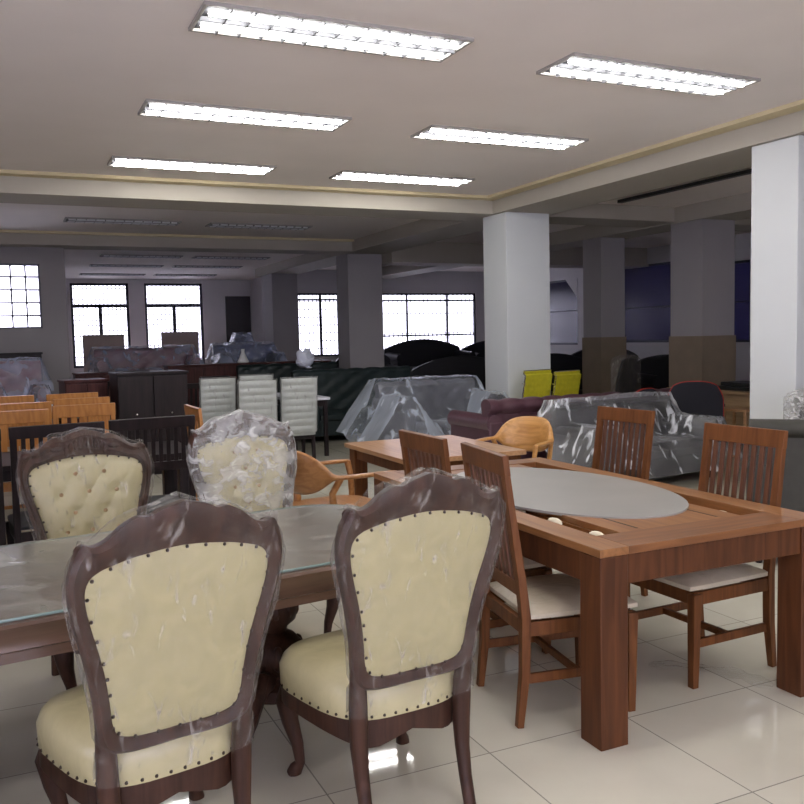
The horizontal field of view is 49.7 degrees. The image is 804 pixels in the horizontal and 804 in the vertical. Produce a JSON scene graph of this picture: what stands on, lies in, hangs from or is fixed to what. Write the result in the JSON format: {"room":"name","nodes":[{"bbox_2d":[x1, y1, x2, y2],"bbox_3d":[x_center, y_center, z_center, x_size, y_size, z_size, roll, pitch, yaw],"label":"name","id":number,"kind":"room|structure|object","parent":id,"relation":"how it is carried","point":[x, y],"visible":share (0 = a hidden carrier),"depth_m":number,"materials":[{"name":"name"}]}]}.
{"room":"store","nodes":[
{"label":"store","id":0,"kind":"room"},
{"bbox_2d":[0,246,70,423],"bbox_3d":[-8.482,-0.926,13.371,6.250,3.400,0.250,-3,5,-25],"label":"wall partition","id":1,"kind":"structure","parent":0,"point":[52,339],"depth_m":14.41,"materials":[{"name":"paint"}]},
{"bbox_2d":[0,263,42,328],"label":"window","id":2,"kind":"structure","parent":1,"relation":"in","point":[1,264],"depth_m":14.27,"materials":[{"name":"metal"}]},
{"bbox_2d":[28,279,251,378],"bbox_3d":[-7.322,-1.862,25.301,6.400,3.400,0.200,-3,5,-25],"label":"wall","id":3,"kind":"structure","parent":0,"point":[214,292],"depth_m":25.68,"materials":[{"name":"paint"}]},
{"bbox_2d":[70,283,130,367],"bbox_3d":[-8.566,-2.179,24.697,1.570,2.380,0.107,-3,5,-25],"label":"window","id":4,"kind":"structure","parent":3,"relation":"in","point":[99,306],"depth_m":24.63,"materials":[{"name":"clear glass"}]},
{"bbox_2d":[144,283,204,361],"bbox_3d":[-6.697,-2.286,25.555,1.670,2.380,0.107,-3,5,-25],"label":"window","id":5,"kind":"structure","parent":3,"relation":"in","point":[148,305],"depth_m":25.50,"materials":[{"name":"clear glass"}]},
{"bbox_2d":[225,296,250,344],"bbox_3d":[-4.909,-1.737,26.242,0.750,2.900,0.135,-3,5,-25],"label":"door","id":6,"kind":"structure","parent":3,"relation":"in","point":[237,308],"depth_m":26.16,"materials":[{"name":"paint"}]},
{"bbox_2d":[251,277,263,343],"bbox_3d":[-3.669,-1.905,24.782,0.200,3.400,3.800,-3,5,-25],"label":"wall","id":7,"kind":"structure","parent":0,"point":[256,284],"depth_m":25.82,"materials":[{"name":"paint"}]},
{"bbox_2d":[297,270,484,360],"bbox_3d":[-0.108,-1.943,24.221,6.200,3.400,0.200,-3,5,-25],"label":"wall","id":8,"kind":"structure","parent":0,"point":[316,281],"depth_m":24.38,"materials":[{"name":"paint"}]},
{"bbox_2d":[298,293,338,356],"bbox_3d":[-2.243,-2.059,23.217,1.200,1.680,0.107,-3,5,-25],"label":"window","id":9,"kind":"structure","parent":8,"relation":"in","point":[319,300],"depth_m":23.22,"materials":[{"name":"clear glass"}]},
{"bbox_2d":[383,293,475,347],"bbox_3d":[0.638,-2.225,24.541,3.250,1.680,0.107,-3,5,-25],"label":"window","id":10,"kind":"structure","parent":8,"relation":"in","point":[446,300],"depth_m":24.64,"materials":[{"name":"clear glass"}]},
{"bbox_2d":[0,0,803,279],"bbox_3d":[-1.027,-2.733,11.489,18.400,0.150,30.400,-3,5,-25],"label":"ceiling","id":11,"kind":"structure","parent":0,"point":[76,76],"depth_m":6.53,"materials":[{"name":"paint"}]},
{"bbox_2d":[63,217,181,225],"bbox_3d":[-4.149,-2.679,12.917,1.640,0.033,0.440,-3,5,-25],"label":"recessed light","id":12,"kind":"object","parent":11,"relation":"in","point":[66,219],"visible":1,"depth_m":12.82,"materials":[{"name":"metal"}]},
{"bbox_2d":[0,230,353,241],"bbox_3d":[-6.010,-2.700,13.765,11.250,0.035,0.100,-3,5,-25],"label":"trim","id":13,"kind":"structure","parent":11,"relation":"attached to","point":[1,231],"depth_m":14.68,"materials":[{"name":"yellow paint"}]},
{"bbox_2d":[107,156,276,174],"bbox_3d":[-2.146,-2.420,8.927,1.640,0.033,0.440,-3,5,-25],"label":"recessed light","id":14,"kind":"object","parent":11,"relation":"in","point":[116,161],"visible":1,"depth_m":8.85,"materials":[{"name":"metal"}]},
{"bbox_2d":[138,99,351,131],"bbox_3d":[-1.248,-2.293,6.988,1.640,0.033,0.440,-3,5,-25],"label":"recessed light","id":15,"kind":"object","parent":11,"relation":"in","point":[150,107],"visible":1,"depth_m":6.93,"materials":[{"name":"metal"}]},
{"bbox_2d":[0,169,496,200],"bbox_3d":[-3.864,-2.396,9.132,11.250,0.035,0.170,-3,5,-25],"label":"trim","id":16,"kind":"structure","parent":11,"relation":"attached to","point":[3,172],"depth_m":9.96,"materials":[{"name":"yellow paint"}]},
{"bbox_2d":[205,222,312,229],"bbox_3d":[-2.273,-2.791,13.834,1.640,0.033,0.440,-3,5,-25],"label":"recessed light","id":17,"kind":"object","parent":11,"relation":"in","point":[212,224],"visible":1,"depth_m":13.73,"materials":[{"name":"metal"}]},
{"bbox_2d":[188,0,473,62],"bbox_3d":[-0.397,-2.172,5.149,1.640,0.033,0.440,-3,5,-25],"label":"recessed light","id":18,"kind":"object","parent":11,"relation":"in","point":[217,18],"visible":1,"depth_m":5.09,"materials":[{"name":"white plastic"}]},
{"bbox_2d":[0,110,803,276],"bbox_3d":[-3.023,-2.267,8.276,12.050,0.220,26.200,-3,5,-25],"label":"beam","id":19,"kind":"structure","parent":11,"relation":"attached to","point":[441,218],"depth_m":10.45,"materials":[{"name":"paint"}]},
{"bbox_2d":[329,170,474,185],"bbox_3d":[0.013,-2.545,9.919,1.640,0.033,0.440,-3,5,-25],"label":"recessed light","id":20,"kind":"object","parent":11,"relation":"in","point":[364,176],"visible":1,"depth_m":9.84,"materials":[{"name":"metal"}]},
{"bbox_2d":[410,124,588,149],"bbox_3d":[0.911,-2.418,7.980,1.640,0.033,0.440,-3,5,-25],"label":"recessed light","id":21,"kind":"object","parent":11,"relation":"in","point":[432,132],"visible":1,"depth_m":7.91,"materials":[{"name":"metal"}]},
{"bbox_2d":[382,192,750,278],"bbox_3d":[5.282,-2.652,12.098,6.250,0.410,26.200,-3,5,-25],"label":"beam","id":22,"kind":"structure","parent":11,"relation":"attached to","point":[600,220],"depth_m":14.42,"materials":[{"name":"paint"}]},
{"bbox_2d":[488,99,803,198],"bbox_3d":[4.167,-2.260,4.955,0.170,0.035,14.150,-3,5,-25],"label":"trim","id":23,"kind":"structure","parent":11,"relation":"attached to","point":[796,106],"depth_m":8.38,"materials":[{"name":"yellow paint"}]},
{"bbox_2d":[536,52,760,96],"bbox_3d":[1.763,-2.297,6.141,1.640,0.033,0.440,-3,5,-25],"label":"recessed light","id":24,"kind":"object","parent":11,"relation":"in","point":[578,66],"visible":1,"depth_m":6.08,"materials":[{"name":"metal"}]},
{"bbox_2d":[617,169,751,202],"bbox_3d":[3.880,-2.590,9.796,0.080,0.040,4.400,-3,5,-25],"label":"cable tray","id":25,"kind":"object","parent":11,"relation":"attached to","point":[748,171],"visible":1,"depth_m":10.57,"materials":[{"name":"black plastic"}]},
{"bbox_2d":[0,433,803,803],"bbox_3d":[-0.947,0.791,11.757,18.002,0.120,30.000,-3,5,-25],"label":"floor","id":26,"kind":"structure","parent":0,"point":[737,737],"depth_m":3.44,"materials":[{"name":"tile"}]},
{"bbox_2d":[0,429,5,545],"bbox_3d":[-2.769,0.709,5.353,0.578,1.102,0.564,-4,5,-28],"label":"dining chair","id":27,"kind":"object","parent":26,"relation":"on","point":[2,510],"visible":0.46,"depth_m":5.26,"materials":[{"name":"black wood"}]},
{"bbox_2d":[0,395,33,451],"bbox_3d":[-4.350,0.448,9.577,0.558,1.052,0.534,-4,5,-28],"label":"dining chair","id":28,"kind":"object","parent":26,"relation":"on","point":[22,398],"visible":0.12,"depth_m":9.37,"materials":[{"name":"orange wood"}]},
{"bbox_2d":[0,352,42,386],"bbox_3d":[-6.668,-0.032,13.793,1.830,1.470,0.435,-3,5,-25],"label":"cabinet","id":29,"kind":"object","parent":26,"relation":"on","point":[31,356],"visible":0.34,"depth_m":13.83,"materials":[{"name":"black wood"}]},
{"bbox_2d":[0,409,48,509],"bbox_3d":[-3.349,0.583,7.511,0.558,1.052,0.534,-4,5,-28],"label":"dining chair","id":30,"kind":"object","parent":26,"relation":"on","point":[35,416],"visible":0.21,"depth_m":7.29,"materials":[{"name":"orange wood"}]},
{"bbox_2d":[0,357,52,401],"bbox_3d":[-5.779,0.034,13.025,1.090,1.416,0.980,-4,5,-30],"label":"armchair","id":31,"kind":"object","parent":26,"relation":"on","point":[20,377],"visible":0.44,"depth_m":13.19,"materials":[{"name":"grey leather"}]},
{"bbox_2d":[0,401,52,491],"bbox_3d":[-3.704,0.519,8.446,0.558,1.052,0.534,-4,5,-28],"label":"dining chair","id":32,"kind":"object","parent":26,"relation":"on","point":[30,405],"visible":0.07,"depth_m":8.22,"materials":[{"name":"orange wood"}]},
{"bbox_2d":[5,421,104,544],"bbox_3d":[-2.262,0.673,5.674,0.578,1.102,0.564,-4,5,-29],"label":"dining chair","id":33,"kind":"object","parent":26,"relation":"on","point":[18,521],"visible":0.36,"depth_m":5.36,"materials":[{"name":"black wood"}]},
{"bbox_2d":[7,511,32,530],"bbox_3d":[-2.282,0.747,5.718,0.550,0.075,0.475,-4,5,-29],"label":"seat cushion","id":34,"kind":"object","parent":33,"relation":"on","point":[26,524],"depth_m":5.52,"materials":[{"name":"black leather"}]},
{"bbox_2d":[46,392,97,422],"bbox_3d":[-3.751,0.413,9.852,0.558,1.052,0.534,-4,5,-28],"label":"dining chair","id":35,"kind":"object","parent":26,"relation":"on","point":[49,397],"visible":0.07,"depth_m":9.57,"materials":[{"name":"orange wood"}]},
{"bbox_2d":[53,396,109,432],"bbox_3d":[-3.334,0.469,9.000,0.558,1.052,0.534,-4,5,-28],"label":"dining chair","id":36,"kind":"object","parent":26,"relation":"on","point":[90,400],"visible":0.11,"depth_m":8.75,"materials":[{"name":"orange wood"}]},
{"bbox_2d":[57,378,108,436],"bbox_3d":[-3.983,0.287,10.917,0.530,1.150,0.535,-4,5,-30],"label":"base cabinet","id":37,"kind":"object","parent":26,"relation":"on","point":[81,385],"visible":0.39,"depth_m":10.70,"materials":[{"name":"red wood"}]},
{"bbox_2d":[52,403,115,432],"bbox_3d":[-2.969,0.531,8.069,0.558,1.052,0.534,-4,5,-28],"label":"dining chair","id":38,"kind":"object","parent":26,"relation":"on","point":[63,412],"visible":0.2,"depth_m":7.81,"materials":[{"name":"orange wood"}]},
{"bbox_2d":[16,428,153,689],"bbox_3d":[-1.390,0.738,4.075,0.658,1.196,0.763,-4,5,-33],"label":"dining chair","id":39,"kind":"object","parent":26,"relation":"on","point":[81,481],"visible":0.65,"depth_m":4.24,"materials":[{"name":"brown wood"}]},
{"bbox_2d":[2,440,188,499],"bbox_3d":[-2.925,0.794,6.646,2.550,0.740,0.900,-3,5,-25],"label":"dining table","id":40,"kind":"object","parent":26,"relation":"on","point":[175,482],"visible":0.13,"depth_m":6.76,"materials":[{"name":"black wood"}]},
{"bbox_2d":[82,334,124,371],"bbox_3d":[-8.207,-0.949,23.985,1.100,1.820,0.050,-3,5,-25],"label":"board","id":41,"kind":"object","parent":26,"relation":"on","point":[94,341],"visible":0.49,"depth_m":23.83,"materials":[{"name":"brown wood"}]},
{"bbox_2d":[72,370,148,402],"bbox_3d":[-5.090,-0.003,15.519,1.430,1.080,0.535,-3,5,-25],"label":"sideboard","id":42,"kind":"object","parent":26,"relation":"on","point":[80,374],"visible":0.13,"depth_m":15.15,"materials":[{"name":"red wood"}]},
{"bbox_2d":[108,369,188,474],"bbox_3d":[-3.077,0.244,10.616,0.850,1.240,0.585,-4,5,-27],"label":"cabinet","id":43,"kind":"object","parent":26,"relation":"on","point":[151,393],"visible":0.59,"depth_m":10.36,"materials":[{"name":"black wood"}]},
{"bbox_2d":[108,415,195,513],"bbox_3d":[-1.764,0.636,6.002,0.578,1.102,0.564,-4,5,-29],"label":"dining chair","id":44,"kind":"object","parent":26,"relation":"on","point":[137,424],"visible":0.41,"depth_m":5.79,"materials":[{"name":"black wood"}]},
{"bbox_2d":[146,494,180,513],"bbox_3d":[-1.784,0.711,6.046,0.550,0.075,0.475,-4,5,-29],"label":"seat cushion","id":45,"kind":"object","parent":44,"relation":"on","point":[162,500],"depth_m":5.99,"materials":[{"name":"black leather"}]},
{"bbox_2d":[34,495,285,803],"bbox_3d":[-0.759,0.829,2.640,0.623,1.204,0.760,-4,5,-35],"label":"dining chair","id":46,"kind":"object","parent":26,"relation":"on","point":[168,612],"visible":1,"depth_m":2.42,"materials":[{"name":"beige leather"}]},
{"bbox_2d":[36,683,231,786],"bbox_3d":[-0.807,0.987,2.725,0.595,0.151,0.580,-4,5,-35],"label":"seat cushion","id":47,"kind":"object","parent":46,"relation":"on","point":[66,744],"depth_m":2.51,"materials":[{"name":"beige leather"}]},
{"bbox_2d":[0,506,340,737],"bbox_3d":[-1.284,1.006,3.209,3.048,0.764,1.128,-4,5,-32],"label":"dining table","id":48,"kind":"object","parent":26,"relation":"on","point":[48,635],"visible":0.38,"depth_m":3.19,"materials":[{"name":"brown wood"}]},
{"bbox_2d":[0,504,360,623],"bbox_3d":[-1.292,0.619,3.179,2.984,0.010,1.064,-4,5,-32],"label":"sheet","id":49,"kind":"object","parent":48,"relation":"on","point":[8,558],"visible":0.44,"depth_m":3.48,"materials":[{"name":"grey"}]},
{"bbox_2d":[161,331,198,356],"bbox_3d":[-6.324,-1.077,24.848,1.050,1.860,0.050,-3,5,-25],"label":"board","id":50,"kind":"object","parent":26,"relation":"on","point":[168,339],"visible":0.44,"depth_m":24.78,"materials":[{"name":"brown wood"}]},
{"bbox_2d":[184,404,203,501],"bbox_3d":[-1.522,0.546,7.445,0.534,1.052,0.558,-3,5,-26],"label":"dining chair","id":51,"kind":"object","parent":26,"relation":"on","point":[189,410],"visible":0.11,"depth_m":7.21,"materials":[{"name":"orange wood"}]},
{"bbox_2d":[199,377,235,426],"bbox_3d":[-2.390,0.250,11.003,0.472,1.140,0.553,-4,5,-30],"label":"dining chair","id":52,"kind":"object","parent":26,"relation":"on","point":[217,396],"visible":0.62,"depth_m":10.76,"materials":[{"name":"grey fabric"}]},
{"bbox_2d":[163,360,330,408],"bbox_3d":[-2.886,-0.171,16.529,3.130,1.160,0.535,-3,5,-25],"label":"sideboard","id":53,"kind":"object","parent":26,"relation":"on","point":[196,371],"visible":0.16,"depth_m":15.93,"materials":[{"name":"red wood"}]},
{"bbox_2d":[237,379,277,423],"bbox_3d":[-1.750,0.293,10.252,0.472,1.140,0.553,-3,5,-25],"label":"dining chair","id":54,"kind":"object","parent":26,"relation":"on","point":[257,397],"visible":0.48,"depth_m":10.00,"materials":[{"name":"grey fabric"}]},
{"bbox_2d":[186,409,340,632],"bbox_3d":[-0.728,0.668,4.594,0.638,1.228,0.760,-4,5,-31],"label":"dining chair","id":55,"kind":"object","parent":26,"relation":"on","point":[245,461],"visible":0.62,"depth_m":4.78,"materials":[{"name":"brown wood"}]},
{"bbox_2d":[261,273,298,360],"bbox_3d":[-3.042,-1.589,21.836,0.650,3.190,0.900,-3,5,-25],"label":"column","id":56,"kind":"structure","parent":26,"relation":"on","point":[279,291],"depth_m":21.41,"materials":[{"name":"beige paint"}]},
{"bbox_2d":[236,361,336,425],"bbox_3d":[-1.932,-0.111,15.467,1.908,1.160,0.885,-3,5,-25],"label":"sofa","id":57,"kind":"object","parent":26,"relation":"on","point":[278,370],"visible":0.27,"depth_m":15.56,"materials":[{"name":"green leather"}]},
{"bbox_2d":[280,376,317,458],"bbox_3d":[-1.325,0.252,10.668,0.472,1.140,0.553,-3,5,-26],"label":"dining chair","id":58,"kind":"object","parent":26,"relation":"on","point":[298,398],"visible":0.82,"depth_m":10.45,"materials":[{"name":"grey fabric"}]},
{"bbox_2d":[276,392,329,455],"bbox_3d":[-1.522,0.302,12.287,0.550,0.800,1.500,-3,5,-25],"label":"dining table","id":59,"kind":"object","parent":26,"relation":"on","point":[322,400],"visible":0.29,"depth_m":11.73,"materials":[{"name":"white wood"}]},
{"bbox_2d":[293,450,396,506],"bbox_3d":[-0.468,0.720,5.899,0.716,0.895,0.745,-4,5,-31],"label":"armchair","id":60,"kind":"object","parent":26,"relation":"on","point":[312,476],"visible":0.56,"depth_m":5.60,"materials":[{"name":"brown wood"}]},
{"bbox_2d":[291,366,410,436],"bbox_3d":[-0.660,0.009,13.912,2.108,1.100,0.935,-3,5,-25],"label":"sofa","id":61,"kind":"object","parent":26,"relation":"on","point":[343,386],"visible":0.52,"depth_m":14.02,"materials":[{"name":"green leather"}]},
{"bbox_2d":[296,348,314,368],"bbox_3d":[-1.544,-0.693,13.868,0.321,0.333,0.226,-3,5,-25],"label":"bundle","id":62,"kind":"object","parent":61,"relation":"on","point":[305,358],"visible":1,"depth_m":13.79,"materials":[{"name":"white plastic"}]},
{"bbox_2d":[320,408,354,420],"bbox_3d":[-1.134,0.185,13.607,0.559,0.155,0.750,-3,5,-25],"label":"seat cushion","id":63,"kind":"object","parent":61,"relation":"on","point":[334,414],"depth_m":13.31,"materials":[{"name":"plastic"}]},
{"bbox_2d":[342,406,373,418],"bbox_3d":[-0.620,0.156,13.843,0.559,0.155,0.750,-3,5,-25],"label":"seat cushion","id":64,"kind":"object","parent":61,"relation":"on","point":[364,412],"depth_m":13.50,"materials":[{"name":"plastic"}]},
{"bbox_2d":[336,254,383,368],"bbox_3d":[-0.812,-1.280,17.105,0.720,3.190,0.620,-3,5,-25],"label":"column","id":65,"kind":"structure","parent":26,"relation":"on","point":[359,276],"depth_m":16.80,"materials":[{"name":"beige paint"}]},
{"bbox_2d":[275,469,503,803],"bbox_3d":[-0.069,0.783,3.021,0.623,1.207,0.762,-4,5,-30],"label":"dining chair","id":66,"kind":"object","parent":26,"relation":"on","point":[413,564],"visible":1,"depth_m":2.81,"materials":[{"name":"brown wood"}]},
{"bbox_2d":[279,629,453,719],"bbox_3d":[-0.109,0.942,3.113,0.595,0.151,0.580,-4,5,-30],"label":"seat cushion","id":67,"kind":"object","parent":66,"relation":"on","point":[314,670],"depth_m":2.90,"materials":[{"name":"beige leather"}]},
{"bbox_2d":[336,375,509,441],"bbox_3d":[0.366,0.214,11.194,2.060,1.057,1.510,-3,5,-26],"label":"sofa","id":68,"kind":"object","parent":26,"relation":"on","point":[424,406],"visible":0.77,"depth_m":11.47,"materials":[{"name":"clear plastic"}]},
{"bbox_2d":[416,421,442,434],"bbox_3d":[0.191,0.336,11.238,0.365,0.155,0.750,-3,5,-26],"label":"seat cushion","id":69,"kind":"object","parent":68,"relation":"on","point":[421,427],"depth_m":10.96,"materials":[{"name":"plastic"}]},
{"bbox_2d":[422,420,450,433],"bbox_3d":[0.525,0.316,11.403,0.365,0.155,0.750,-3,5,-26],"label":"seat cushion","id":70,"kind":"object","parent":68,"relation":"on","point":[445,427],"depth_m":11.10,"materials":[{"name":"plastic"}]},
{"bbox_2d":[345,435,525,497],"bbox_3d":[0.231,0.713,6.700,0.970,0.750,1.180,-3,5,-25],"label":"dining table","id":71,"kind":"object","parent":26,"relation":"on","point":[387,454],"visible":0.38,"depth_m":6.67,"materials":[{"name":"brown wood"}]},
{"bbox_2d":[410,356,485,392],"bbox_3d":[1.209,-0.219,15.573,2.035,1.217,0.876,-3,5,-25],"label":"sofa","id":72,"kind":"object","parent":26,"relation":"on","point":[462,366],"visible":0.09,"depth_m":15.74,"materials":[{"name":"black leather"}]},
{"bbox_2d":[399,429,551,653],"bbox_3d":[0.372,0.700,4.402,0.608,1.122,0.508,-3,5,-25],"label":"dining chair","id":73,"kind":"object","parent":26,"relation":"on","point":[421,453],"visible":0.29,"depth_m":4.26,"materials":[{"name":"brown wood"}]},
{"bbox_2d":[523,557,544,568],"bbox_3d":[0.425,0.784,4.433,0.495,0.075,0.480,-3,5,-25],"label":"seat cushion","id":74,"kind":"object","parent":73,"relation":"on","point":[528,563],"depth_m":4.28,"materials":[{"name":"beige fabric"}]},
{"bbox_2d":[476,416,553,459],"bbox_3d":[0.988,0.582,7.441,0.648,0.870,0.622,2,5,34],"label":"armchair","id":75,"kind":"object","parent":26,"relation":"on","point":[534,434],"visible":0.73,"depth_m":7.64,"materials":[{"name":"brown wood"}]},
{"bbox_2d":[483,212,550,397],"bbox_3d":[1.578,-0.937,11.897,0.680,3.190,0.600,-3,5,-25],"label":"column","id":76,"kind":"structure","parent":26,"relation":"on","point":[515,244],"depth_m":11.61,"materials":[{"name":"paint"}]},
{"bbox_2d":[447,392,621,458],"bbox_3d":[1.584,0.350,10.077,1.908,0.900,0.905,-3,5,-26],"label":"sofa","id":77,"kind":"object","parent":26,"relation":"on","point":[471,425],"visible":0.35,"depth_m":9.50,"materials":[{"name":"leather"}]},
{"bbox_2d":[522,369,551,397],"bbox_3d":[1.851,0.144,11.253,0.639,1.120,0.609,-5,6,-39],"label":"office chair","id":78,"kind":"object","parent":26,"relation":"on","point":[537,383],"visible":0.35,"depth_m":11.30,"materials":[{"name":"yellow fabric"}]},
{"bbox_2d":[460,442,637,728],"bbox_3d":[0.632,0.742,3.771,0.608,1.122,0.508,-3,5,-16],"label":"dining chair","id":79,"kind":"object","parent":26,"relation":"on","point":[551,595],"visible":0.75,"depth_m":3.61,"materials":[{"name":"brown wood"}]},
{"bbox_2d":[490,573,637,618],"bbox_3d":[0.688,0.826,3.793,0.495,0.075,0.480,-3,5,-16],"label":"seat cushion","id":80,"kind":"object","parent":79,"relation":"on","point":[551,595],"depth_m":3.65,"materials":[{"name":"beige fabric"}]},
{"bbox_2d":[550,353,581,394],"bbox_3d":[3.076,-0.334,16.651,1.935,1.197,0.876,-3,5,-25],"label":"sofa","id":81,"kind":"object","parent":26,"relation":"on","point":[558,361],"visible":0.08,"depth_m":16.98,"materials":[{"name":"black leather"}]},
{"bbox_2d":[552,370,580,395],"bbox_3d":[2.298,0.126,11.547,0.639,1.090,0.609,-5,6,-42],"label":"office chair","id":82,"kind":"object","parent":26,"relation":"on","point":[566,382],"visible":0.37,"depth_m":11.59,"materials":[{"name":"yellow fabric"}]},
{"bbox_2d":[374,457,803,751],"bbox_3d":[0.834,0.848,4.516,1.190,0.786,2.180,-3,5,-25],"label":"dining table","id":83,"kind":"object","parent":26,"relation":"on","point":[651,529],"visible":0.79,"depth_m":3.64,"materials":[{"name":"brown wood"}]},
{"bbox_2d":[537,406,654,595],"bbox_3d":[1.144,0.614,5.298,0.608,1.122,0.508,-4,5,-28],"label":"dining chair","id":84,"kind":"object","parent":26,"relation":"on","point":[643,417],"visible":0.3,"depth_m":5.36,"materials":[{"name":"brown wood"}]},
{"bbox_2d":[582,237,625,393],"bbox_3d":[3.479,-1.203,14.946,0.530,3.170,0.530,-3,5,-25],"label":"column","id":85,"kind":"structure","parent":26,"relation":"on","point":[604,340],"depth_m":14.72,"materials":[{"name":"beige paint"}]},
{"bbox_2d":[612,355,640,396],"bbox_3d":[3.386,-0.061,12.633,0.670,1.250,0.602,-5,6,-42],"label":"office chair","id":86,"kind":"object","parent":26,"relation":"on","point":[627,373],"visible":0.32,"depth_m":12.73,"materials":[{"name":"black leather"}]},
{"bbox_2d":[537,391,742,478],"bbox_3d":[2.509,0.390,9.192,2.150,0.913,1.210,-4,5,-31],"label":"sofa","id":87,"kind":"object","parent":26,"relation":"on","point":[677,443],"visible":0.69,"depth_m":9.10,"materials":[{"name":"plastic"}]},
{"bbox_2d":[617,443,668,463],"bbox_3d":[2.228,0.502,8.978,0.707,0.155,0.750,-4,5,-31],"label":"seat cushion","id":88,"kind":"object","parent":87,"relation":"on","point":[657,456],"depth_m":8.78,"materials":[{"name":"plastic"}]},
{"bbox_2d":[628,436,712,456],"bbox_3d":[2.836,0.460,9.352,0.707,0.155,0.750,-4,5,-31],"label":"seat cushion","id":89,"kind":"object","parent":87,"relation":"on","point":[680,446],"depth_m":9.07,"materials":[{"name":"plastic"}]},
{"bbox_2d":[635,354,668,390],"bbox_3d":[5.022,-0.296,15.899,1.835,1.147,0.876,-3,5,-25],"label":"sofa","id":90,"kind":"object","parent":26,"relation":"on","point":[653,371],"visible":0.06,"depth_m":15.97,"materials":[{"name":"black leather"}]},
{"bbox_2d":[668,381,724,417],"bbox_3d":[3.520,0.234,10.433,0.670,0.990,0.602,0,5,18],"label":"office chair","id":91,"kind":"object","parent":26,"relation":"on","point":[695,398],"visible":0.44,"depth_m":10.23,"materials":[{"name":"black fabric"}]},
{"bbox_2d":[669,219,735,386],"bbox_3d":[4.473,-1.073,12.942,0.650,3.170,0.690,-3,5,-25],"label":"column","id":92,"kind":"structure","parent":26,"relation":"on","point":[702,340],"depth_m":12.65,"materials":[{"name":"beige paint"}]},
{"bbox_2d":[628,422,787,688],"bbox_3d":[1.431,0.693,4.166,0.608,1.122,0.508,-3,5,-27],"label":"dining chair","id":93,"kind":"object","parent":26,"relation":"on","point":[687,588],"visible":0.58,"depth_m":4.06,"materials":[{"name":"brown wood"}]},
{"bbox_2d":[654,563,767,590],"bbox_3d":[1.383,0.784,4.147,0.495,0.075,0.480,-3,5,-27],"label":"seat cushion","id":94,"kind":"object","parent":93,"relation":"on","point":[699,580],"depth_m":3.95,"materials":[{"name":"beige fabric"}]},
{"bbox_2d":[666,387,749,426],"bbox_3d":[4.429,0.231,11.450,0.720,0.800,1.900,-3,5,-25],"label":"desk","id":95,"kind":"object","parent":26,"relation":"on","point":[731,398],"visible":0.09,"depth_m":11.05,"materials":[{"name":"laminate"}]},
{"bbox_2d":[717,381,749,391],"bbox_3d":[4.539,-0.208,11.252,0.560,0.100,0.900,-3,5,-25],"label":"case","id":96,"kind":"object","parent":95,"relation":"on","point":[727,385],"visible":0.4,"depth_m":11.22,"materials":[{"name":"black plastic"}]},
{"bbox_2d":[743,419,803,562],"bbox_3d":[3.068,0.585,6.023,1.308,0.980,0.830,0,5,21],"label":"sofa","id":97,"kind":"object","parent":26,"relation":"on","point":[792,498],"visible":0.3,"depth_m":5.81,"materials":[{"name":"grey fabric"}]},
{"bbox_2d":[750,135,803,418],"bbox_3d":[3.529,-0.661,7.685,0.680,3.190,0.500,-3,5,-25],"label":"column","id":98,"kind":"structure","parent":26,"relation":"on","point":[777,192],"depth_m":7.48,"materials":[{"name":"paint"}]},
{"bbox_2d":[783,389,803,418],"bbox_3d":[3.417,0.443,6.995,0.670,1.100,0.602,-5,6,-39],"label":"plastic bag","id":99,"kind":"object","parent":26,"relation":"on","point":[793,402],"visible":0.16,"depth_m":7.07,"materials":[{"name":"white plastic"}]},
{"bbox_3d":[-4.279,-0.002,18.552,4.300,0.580,3.200,-3,5,-25],"label":"display platform","id":100,"kind":"object","parent":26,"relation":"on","visible":0},
{"bbox_2d":[86,344,204,371],"bbox_3d":[-5.112,-0.667,17.427,2.240,0.955,1.130,-3,5,-25],"label":"sofa","id":101,"kind":"object","parent":100,"relation":"on","point":[116,359],"visible":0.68,"depth_m":17.58,"materials":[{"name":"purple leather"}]},
{"bbox_2d":[205,341,287,362],"bbox_3d":[-3.267,-0.790,18.384,1.590,0.970,1.130,-3,5,-25],"label":"sofa","id":102,"kind":"object","parent":100,"relation":"on","point":[228,353],"visible":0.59,"depth_m":18.56,"materials":[{"name":"plastic"}]},
{"bbox_3d":[1.471,-0.211,20.760,4.000,0.400,3.600,-3,5,-25],"label":"display platform","id":103,"kind":"object","parent":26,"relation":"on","visible":0},
{"bbox_2d":[384,339,475,369],"bbox_3d":[0.632,-0.920,20.338,2.035,1.117,0.876,-3,5,-25],"label":"sofa","id":104,"kind":"object","parent":103,"relation":"on","point":[417,352],"visible":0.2,"depth_m":20.53,"materials":[{"name":"black leather"}]},
{"bbox_2d":[550,233,750,380],"bbox_3d":[8.110,-1.321,13.605,0.200,3.400,26.000,-3,5,-25],"label":"wall","id":105,"kind":"structure","parent":0,"point":[659,254],"depth_m":18.91,"materials":[{"name":"paint"}]},
{"bbox_2d":[550,280,577,344],"bbox_3d":[4.066,-2.288,22.240,0.080,1.640,1.650,-3,5,-25],"label":"window","id":106,"kind":"structure","parent":105,"relation":"in","point":[563,301],"depth_m":22.13,"materials":[{"name":"white"}]},
{"bbox_2d":[625,261,670,342],"bbox_3d":[5.406,-2.188,19.334,0.080,1.720,1.950,-3,5,-25],"label":"window","id":107,"kind":"structure","parent":105,"relation":"in","point":[647,289],"depth_m":19.21,"materials":[{"name":"blue glass"}]},
{"bbox_2d":[734,260,749,341],"bbox_3d":[6.562,-1.949,16.849,0.080,1.570,0.650,-3,5,-25],"label":"window","id":108,"kind":"structure","parent":105,"relation":"in","point":[742,268],"depth_m":16.79,"materials":[{"name":"blue glass"}]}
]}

